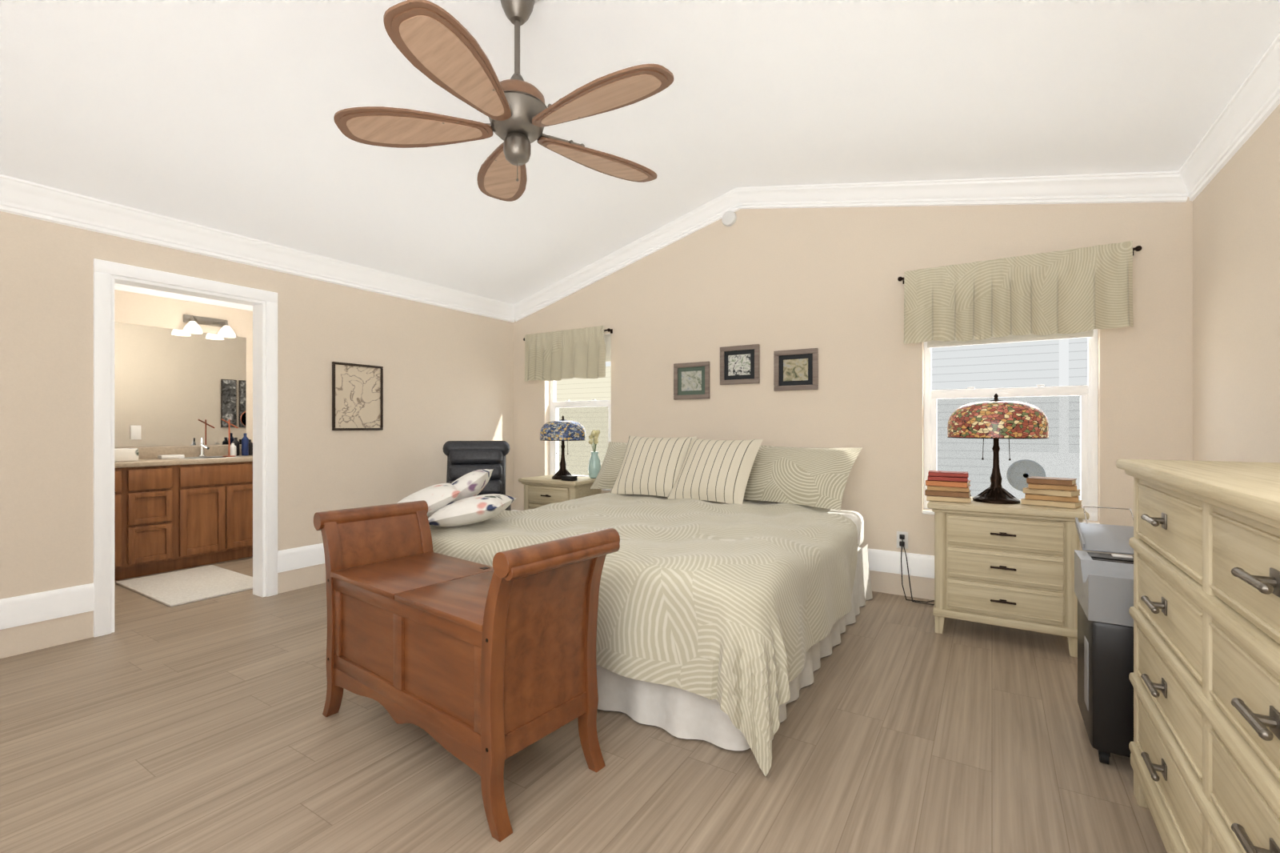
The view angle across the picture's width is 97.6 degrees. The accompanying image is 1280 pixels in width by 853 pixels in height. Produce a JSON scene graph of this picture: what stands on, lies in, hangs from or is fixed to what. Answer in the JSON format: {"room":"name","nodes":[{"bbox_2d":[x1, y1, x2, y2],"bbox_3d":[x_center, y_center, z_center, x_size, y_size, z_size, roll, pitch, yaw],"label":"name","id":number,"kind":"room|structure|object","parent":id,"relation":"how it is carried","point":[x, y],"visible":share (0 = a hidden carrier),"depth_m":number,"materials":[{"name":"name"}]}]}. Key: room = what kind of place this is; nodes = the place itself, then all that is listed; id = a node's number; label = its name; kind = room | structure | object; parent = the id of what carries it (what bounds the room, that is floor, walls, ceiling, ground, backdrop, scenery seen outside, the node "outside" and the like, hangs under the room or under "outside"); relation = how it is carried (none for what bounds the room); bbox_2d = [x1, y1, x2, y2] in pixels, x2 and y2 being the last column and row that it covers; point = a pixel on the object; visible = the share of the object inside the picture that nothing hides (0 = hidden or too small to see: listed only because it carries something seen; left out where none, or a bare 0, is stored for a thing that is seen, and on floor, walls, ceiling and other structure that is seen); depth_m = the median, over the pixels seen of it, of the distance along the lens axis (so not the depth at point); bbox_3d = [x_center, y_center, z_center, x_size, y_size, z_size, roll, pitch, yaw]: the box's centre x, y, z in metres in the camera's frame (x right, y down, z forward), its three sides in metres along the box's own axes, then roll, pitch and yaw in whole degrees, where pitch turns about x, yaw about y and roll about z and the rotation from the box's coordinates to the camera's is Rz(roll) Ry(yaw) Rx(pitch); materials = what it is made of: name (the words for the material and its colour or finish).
{"room":"bedroom","nodes":[
{"label":"bedroom","id":0,"kind":"room"},
{"bbox_2d":[114,289,252,447],"bbox_3d":[-4.216,-0.030,4.924,0.140,2.400,3.430,0,0,32],"label":"wall","id":1,"kind":"structure","parent":0,"point":[142,309],"depth_m":5.03,"materials":[{"name":"paint"}]},
{"bbox_2d":[130,425,141,439],"bbox_3d":[-4.249,0.050,4.720,0.007,0.120,0.070,0,0,32],"label":"light switch","id":2,"kind":"object","parent":1,"relation":"attached to","point":[135,432],"visible":1,"depth_m":4.72,"materials":[{"name":"white plastic"}]},
{"bbox_2d":[114,321,246,447],"bbox_3d":[-4.311,-0.345,4.635,0.006,1.030,1.860,0,0,32],"label":"bathroom mirror","id":3,"kind":"object","parent":1,"relation":"attached to","point":[175,387],"visible":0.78,"depth_m":4.96,"materials":[{"name":"clear glass"}]},
{"bbox_2d":[114,444,252,459],"bbox_3d":[-4.305,0.227,4.627,0.022,0.094,2.550,0,0,32],"label":"backsplash","id":4,"kind":"structure","parent":1,"relation":"attached to","point":[120,454],"depth_m":4.97,"materials":[{"name":"beige stone"}]},
{"bbox_2d":[114,283,252,311],"bbox_3d":[-4.136,-1.186,4.873,0.050,0.115,3.150,0,0,32],"label":"crown molding","id":5,"kind":"structure","parent":1,"relation":"attached to","point":[117,286],"depth_m":4.98,"materials":[{"name":"white wood"}]},
{"bbox_2d":[182,314,235,337],"bbox_3d":[-3.912,-0.915,5.081,0.193,0.170,0.400,0,0,32],"label":"light","id":6,"kind":"object","parent":1,"relation":"attached to","point":[193,326],"visible":1,"depth_m":5.11,"materials":[{"name":"white glass"}]},
{"bbox_2d":[0,211,513,658],"bbox_3d":[-2.736,0.445,3.728,0.140,3.450,5.100,0,0,32],"label":"wall","id":7,"kind":"structure","parent":0,"point":[448,374],"depth_m":3.94,"materials":[{"name":"paint"}]},
{"bbox_2d":[0,583,94,629],"bbox_3d":[-3.522,0.945,2.331,0.016,0.150,1.838,0,0,32],"label":"baseboard","id":8,"kind":"structure","parent":7,"relation":"attached to","point":[29,609],"depth_m":2.95,"materials":[{"name":"white wood"}]},
{"bbox_2d":[93,258,277,636],"bbox_3d":[-2.848,0.119,3.550,0.176,2.102,0.944,0,0,32],"label":"door frame","id":9,"kind":"structure","parent":7,"relation":"attached to","point":[265,449],"depth_m":3.43,"materials":[{"name":"white wood"}]},
{"bbox_2d":[0,174,515,322],"bbox_3d":[-2.646,-1.177,3.671,0.072,0.184,4.920,0,0,32],"label":"crown molding","id":10,"kind":"structure","parent":7,"relation":"attached to","point":[19,197],"depth_m":3.56,"materials":[{"name":"white wood"}]},
{"bbox_2d":[332,361,383,430],"bbox_3d":[-2.214,-0.230,4.403,0.021,0.520,0.410,0,0,32],"label":"framed picture","id":11,"kind":"object","parent":7,"relation":"attached to","point":[357,397],"visible":0.96,"depth_m":4.39,"materials":[{"name":"brown paper"}]},
{"bbox_2d":[277,509,515,572],"bbox_3d":[-1.930,0.945,4.864,0.016,0.150,2.258,0,0,32],"label":"baseboard","id":12,"kind":"structure","parent":7,"relation":"attached to","point":[293,558],"depth_m":4.03,"materials":[{"name":"white wood"}]},
{"bbox_2d":[0,556,1167,852],"bbox_3d":[-1.288,1.200,2.818,7.660,0.060,5.700,0,0,32],"label":"floor","id":13,"kind":"structure","parent":0,"point":[152,726],"depth_m":1.95,"materials":[{"name":"brown wood"}]},
{"bbox_2d":[114,466,127,580],"bbox_3d":[-4.442,0.740,3.893,0.571,0.860,1.160,0,0,32],"label":"base cabinet","id":14,"kind":"object","parent":13,"relation":"on","point":[120,472],"depth_m":4.22,"materials":[{"name":"brown wood"}]},
{"bbox_2d":[127,463,178,578],"bbox_3d":[-4.050,0.740,4.517,0.571,0.860,0.315,0,0,32],"label":"base cabinet","id":15,"kind":"object","parent":13,"relation":"on","point":[152,488],"depth_m":4.38,"materials":[{"name":"brown wood"}]},
{"bbox_2d":[116,564,252,606],"bbox_3d":[-3.308,1.161,4.152,1.020,0.015,0.610,0,0,32],"label":"bath rug","id":16,"kind":"object","parent":13,"relation":"on","point":[179,587],"visible":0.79,"depth_m":4.09,"materials":[{"name":"white fabric"}]},
{"bbox_2d":[178,460,252,569],"bbox_3d":[-3.784,0.740,4.941,0.571,0.860,0.685,0,0,32],"label":"base cabinet","id":17,"kind":"object","parent":13,"relation":"on","point":[178,507],"depth_m":4.74,"materials":[{"name":"brown wood"}]},
{"bbox_2d":[114,453,252,466],"bbox_3d":[-4.069,0.292,4.479,0.580,0.036,2.550,0,0,32],"label":"countertop","id":18,"kind":"structure","parent":17,"relation":"on","point":[232,456],"depth_m":4.64,"materials":[{"name":"beige stone"}]},
{"bbox_2d":[313,500,619,842],"bbox_3d":[-0.704,0.760,2.102,1.258,0.820,0.474,0,0,38],"label":"bench","id":19,"kind":"object","parent":13,"relation":"on","point":[483,671],"visible":1,"depth_m":1.85,"materials":[{"name":"brown wood"}]},
{"bbox_2d":[442,440,510,510],"bbox_3d":[-1.409,0.648,4.732,0.605,1.043,0.691,0,0,-10],"label":"recliner chair","id":20,"kind":"object","parent":13,"relation":"on","point":[464,458],"visible":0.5,"depth_m":4.89,"materials":[{"name":"black leather"}]},
{"bbox_2d":[518,474,601,510],"bbox_3d":[-0.710,0.820,5.090,0.660,0.700,0.447,0,0,32],"label":"nightstand","id":21,"kind":"object","parent":13,"relation":"on","point":[542,490],"visible":0.27,"depth_m":4.93,"materials":[{"name":"beige wood"}]},
{"bbox_2d":[540,415,585,479],"bbox_3d":[-0.693,0.184,5.042,0.412,0.568,0.412,0,0,32],"label":"lamp","id":22,"kind":"object","parent":21,"relation":"on","point":[562,430],"visible":0.98,"depth_m":4.90,"materials":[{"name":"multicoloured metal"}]},
{"bbox_2d":[561,475,577,480],"bbox_3d":[-0.612,0.447,4.843,0.130,0.043,0.070,0,0,32],"label":"alarm clock","id":23,"kind":"object","parent":21,"relation":"on","point":[569,478],"visible":1,"depth_m":4.81,"materials":[{"name":"black plastic"}]},
{"bbox_2d":[588,429,600,478],"bbox_3d":[-0.411,0.249,5.077,0.120,0.438,0.120,0,0,32],"label":"vase","id":24,"kind":"object","parent":21,"relation":"on","point":[594,466],"visible":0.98,"depth_m":5.04,"materials":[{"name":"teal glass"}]},
{"bbox_2d":[396,436,872,775],"bbox_3d":[0.050,0.624,3.440,2.379,1.093,2.480,0,0,32],"label":"bed","id":25,"kind":"object","parent":13,"relation":"on","point":[734,590],"visible":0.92,"depth_m":2.51,"materials":[{"name":"white fabric"}]},
{"bbox_2d":[927,496,1089,657],"bbox_3d":[2.049,0.800,3.166,0.720,0.740,0.467,0,0,32],"label":"nightstand","id":26,"kind":"object","parent":13,"relation":"on","point":[1011,566],"visible":0.98,"depth_m":2.98,"materials":[{"name":"beige wood"}]},
{"bbox_2d":[924,470,971,503],"bbox_3d":[1.787,0.346,3.247,0.230,0.164,0.168,0,0,32],"label":"stack","id":27,"kind":"object","parent":26,"relation":"on","point":[953,486],"visible":1,"depth_m":3.19,"materials":[{"name":"multicoloured"}]},
{"bbox_2d":[947,393,1048,503],"bbox_3d":[2.039,0.119,3.207,0.492,0.618,0.492,0,0,32],"label":"lamp","id":28,"kind":"object","parent":26,"relation":"on","point":[996,418],"visible":1,"depth_m":3.06,"materials":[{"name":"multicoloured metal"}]},
{"bbox_2d":[1020,476,1082,508],"bbox_3d":[2.244,0.355,3.054,0.252,0.146,0.187,0,0,44],"label":"stack","id":29,"kind":"object","parent":26,"relation":"on","point":[1055,492],"visible":1,"depth_m":3.00,"materials":[{"name":"beige paper"}]},
{"bbox_2d":[1074,505,1133,763],"bbox_3d":[1.861,0.761,2.154,0.296,0.817,0.704,0,0,32],"label":"paper shredder","id":30,"kind":"object","parent":13,"relation":"on","point":[1104,587],"visible":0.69,"depth_m":1.93,"materials":[{"name":"black plastic"}]},
{"bbox_2d":[1116,458,1279,852],"bbox_3d":[1.401,0.637,1.057,0.563,1.065,1.476,0,0,32],"label":"dresser","id":31,"kind":"object","parent":13,"relation":"on","point":[1204,612],"visible":1,"depth_m":1.18,"materials":[{"name":"beige wood"}]},
{"bbox_2d":[0,0,1279,304],"bbox_3d":[-0.488,-1.600,2.315,5.550,0.841,5.480,0,0,32],"label":"ceiling","id":32,"kind":"structure","parent":0,"point":[216,114],"depth_m":2.77,"materials":[{"name":"paint"}]},
{"bbox_2d":[333,0,673,201],"bbox_3d":[-0.489,-1.484,2.406,1.408,0.871,1.465,0,0,32],"label":"ceiling fan","id":33,"kind":"object","parent":32,"relation":"hanging from","point":[438,45],"visible":1,"depth_m":2.32,"materials":[{"name":"brown wood"}]},
{"bbox_2d":[513,196,1192,599],"bbox_3d":[0.906,-0.375,4.533,5.450,3.090,0.140,0,0,32],"label":"wall","id":34,"kind":"structure","parent":0,"point":[822,280],"depth_m":4.04,"materials":[{"name":"paint"}]},
{"bbox_2d":[523,325,612,381],"bbox_3d":[-0.729,-0.681,5.380,1.072,0.478,0.161,0,0,32],"label":"valance","id":35,"kind":"object","parent":34,"relation":"attached to","point":[580,353],"visible":1,"depth_m":5.34,"materials":[{"name":"beige fabric"}]},
{"bbox_2d":[549,333,611,476],"bbox_3d":[-0.565,-0.155,5.481,0.810,1.450,0.070,0,0,32],"label":"window","id":36,"kind":"structure","parent":34,"relation":"in","point":[554,407],"depth_m":5.54,"materials":[{"name":"white"}]},
{"bbox_2d":[673,361,709,399],"bbox_3d":[0.435,-0.385,4.732,0.335,0.310,0.021,0,0,32],"label":"picture frame","id":37,"kind":"object","parent":34,"relation":"attached to","point":[691,380],"visible":1,"depth_m":4.72,"materials":[{"name":"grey wood"}]},
{"bbox_2d":[515,509,934,578],"bbox_3d":[0.865,0.945,4.467,5.170,0.150,0.016,0,0,32],"label":"baseboard","id":38,"kind":"structure","parent":34,"relation":"attached to","point":[919,565],"depth_m":3.87,"materials":[{"name":"white wood"}]},
{"bbox_2d":[721,210,736,226],"bbox_3d":[0.720,-1.690,4.547,0.124,0.124,0.033,0,0,32],"label":"smoke detector","id":39,"kind":"object","parent":34,"relation":"attached to","point":[729,218],"visible":1,"depth_m":4.53,"materials":[{"name":"white plastic"}]},
{"bbox_2d":[720,344,759,384],"bbox_3d":[0.799,-0.495,4.503,0.335,0.310,0.021,0,0,32],"label":"picture frame","id":40,"kind":"object","parent":34,"relation":"attached to","point":[739,364],"visible":1,"depth_m":4.50,"materials":[{"name":"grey wood"}]},
{"bbox_2d":[773,348,818,391],"bbox_3d":[1.184,-0.430,4.261,0.335,0.310,0.021,0,0,32],"label":"picture frame","id":41,"kind":"object","parent":34,"relation":"attached to","point":[795,370],"visible":0.98,"depth_m":4.25,"materials":[{"name":"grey wood"}]},
{"bbox_2d":[512,171,1194,322],"bbox_3d":[0.849,-1.506,4.444,5.179,0.842,0.072,0,0,32],"label":"crown molding","id":42,"kind":"structure","parent":34,"relation":"attached to","point":[1158,186],"depth_m":3.90,"materials":[{"name":"white wood"}]},
{"bbox_2d":[896,531,907,548],"bbox_3d":[1.809,0.785,3.864,0.072,0.116,0.030,0,0,32],"label":"electrical outlet plate","id":43,"kind":"object","parent":34,"relation":"attached to","point":[902,534],"visible":0.98,"depth_m":3.86,"materials":[{"name":"white plastic"}]},
{"bbox_2d":[900,537,934,604],"bbox_3d":[1.878,0.965,3.732,0.266,0.402,0.127,0,0,32],"label":"power cord","id":44,"kind":"object","parent":43,"relation":"attached to","point":[918,602],"visible":1,"depth_m":3.77,"materials":[{"name":"black plastic"}]},
{"bbox_2d":[924,328,1097,520],"bbox_3d":[2.369,-0.155,3.637,0.940,1.450,0.070,0,0,32],"label":"window","id":45,"kind":"structure","parent":34,"relation":"in","point":[1088,427],"depth_m":3.55,"materials":[{"name":"white wood"}]},
{"bbox_2d":[922,510,1099,523],"bbox_3d":[2.336,0.581,3.586,0.940,0.022,0.094,0,0,32],"label":"sill","id":46,"kind":"structure","parent":34,"relation":"attached to","point":[928,512],"depth_m":3.77,"materials":[{"name":"white wood"}]},
{"bbox_2d":[897,240,1142,343],"bbox_3d":[2.288,-0.796,3.481,1.262,0.498,0.166,0,0,32],"label":"valance","id":47,"kind":"object","parent":34,"relation":"attached to","point":[1075,290],"visible":1,"depth_m":3.43,"materials":[{"name":"beige fabric"}]},
{"bbox_2d":[1192,104,1279,462],"bbox_3d":[1.760,-0.135,0.902,0.140,2.610,5.100,0,0,32],"label":"wall","id":48,"kind":"structure","parent":0,"point":[1236,309],"depth_m":2.51,"materials":[{"name":"paint"}]},
{"bbox_2d":[1174,32,1279,202],"bbox_3d":[1.672,-1.334,0.957,0.076,0.179,4.920,0,0,32],"label":"crown molding","id":49,"kind":"structure","parent":48,"relation":"attached to","point":[1248,110],"depth_m":2.46,"materials":[{"name":"white wood"}]},
{"label":"outside","id":50,"kind":"structure","parent":0,"visible":0},
{"bbox_3d":[11.813,1.240,18.796,60.000,0.100,35.600,0,0,32],"label":"ground","id":51,"kind":"structure","parent":50,"visible":0},
{"bbox_2d":[556,361,611,475],"bbox_3d":[-1.548,-0.620,13.699,11.600,3.620,1.650,0,0,32],"label":"house","id":52,"kind":"structure","parent":51,"relation":"on","point":[599,391],"depth_m":13.21,"materials":[{"name":"beige"}]},
{"bbox_2d":[932,337,1087,496],"bbox_3d":[8.294,-0.620,6.244,10.600,3.620,1.000,0,0,32],"label":"house","id":53,"kind":"structure","parent":51,"relation":"on","point":[1010,354],"depth_m":8.03,"materials":[{"name":"white"}]},
{"bbox_2d":[992,451,1079,499],"bbox_3d":[5.320,0.770,7.525,1.000,0.840,0.436,0,0,32],"label":"ac unit","id":54,"kind":"object","parent":51,"relation":"on","point":[1035,470],"depth_m":7.38,"materials":[{"name":"grey"}]}
]}

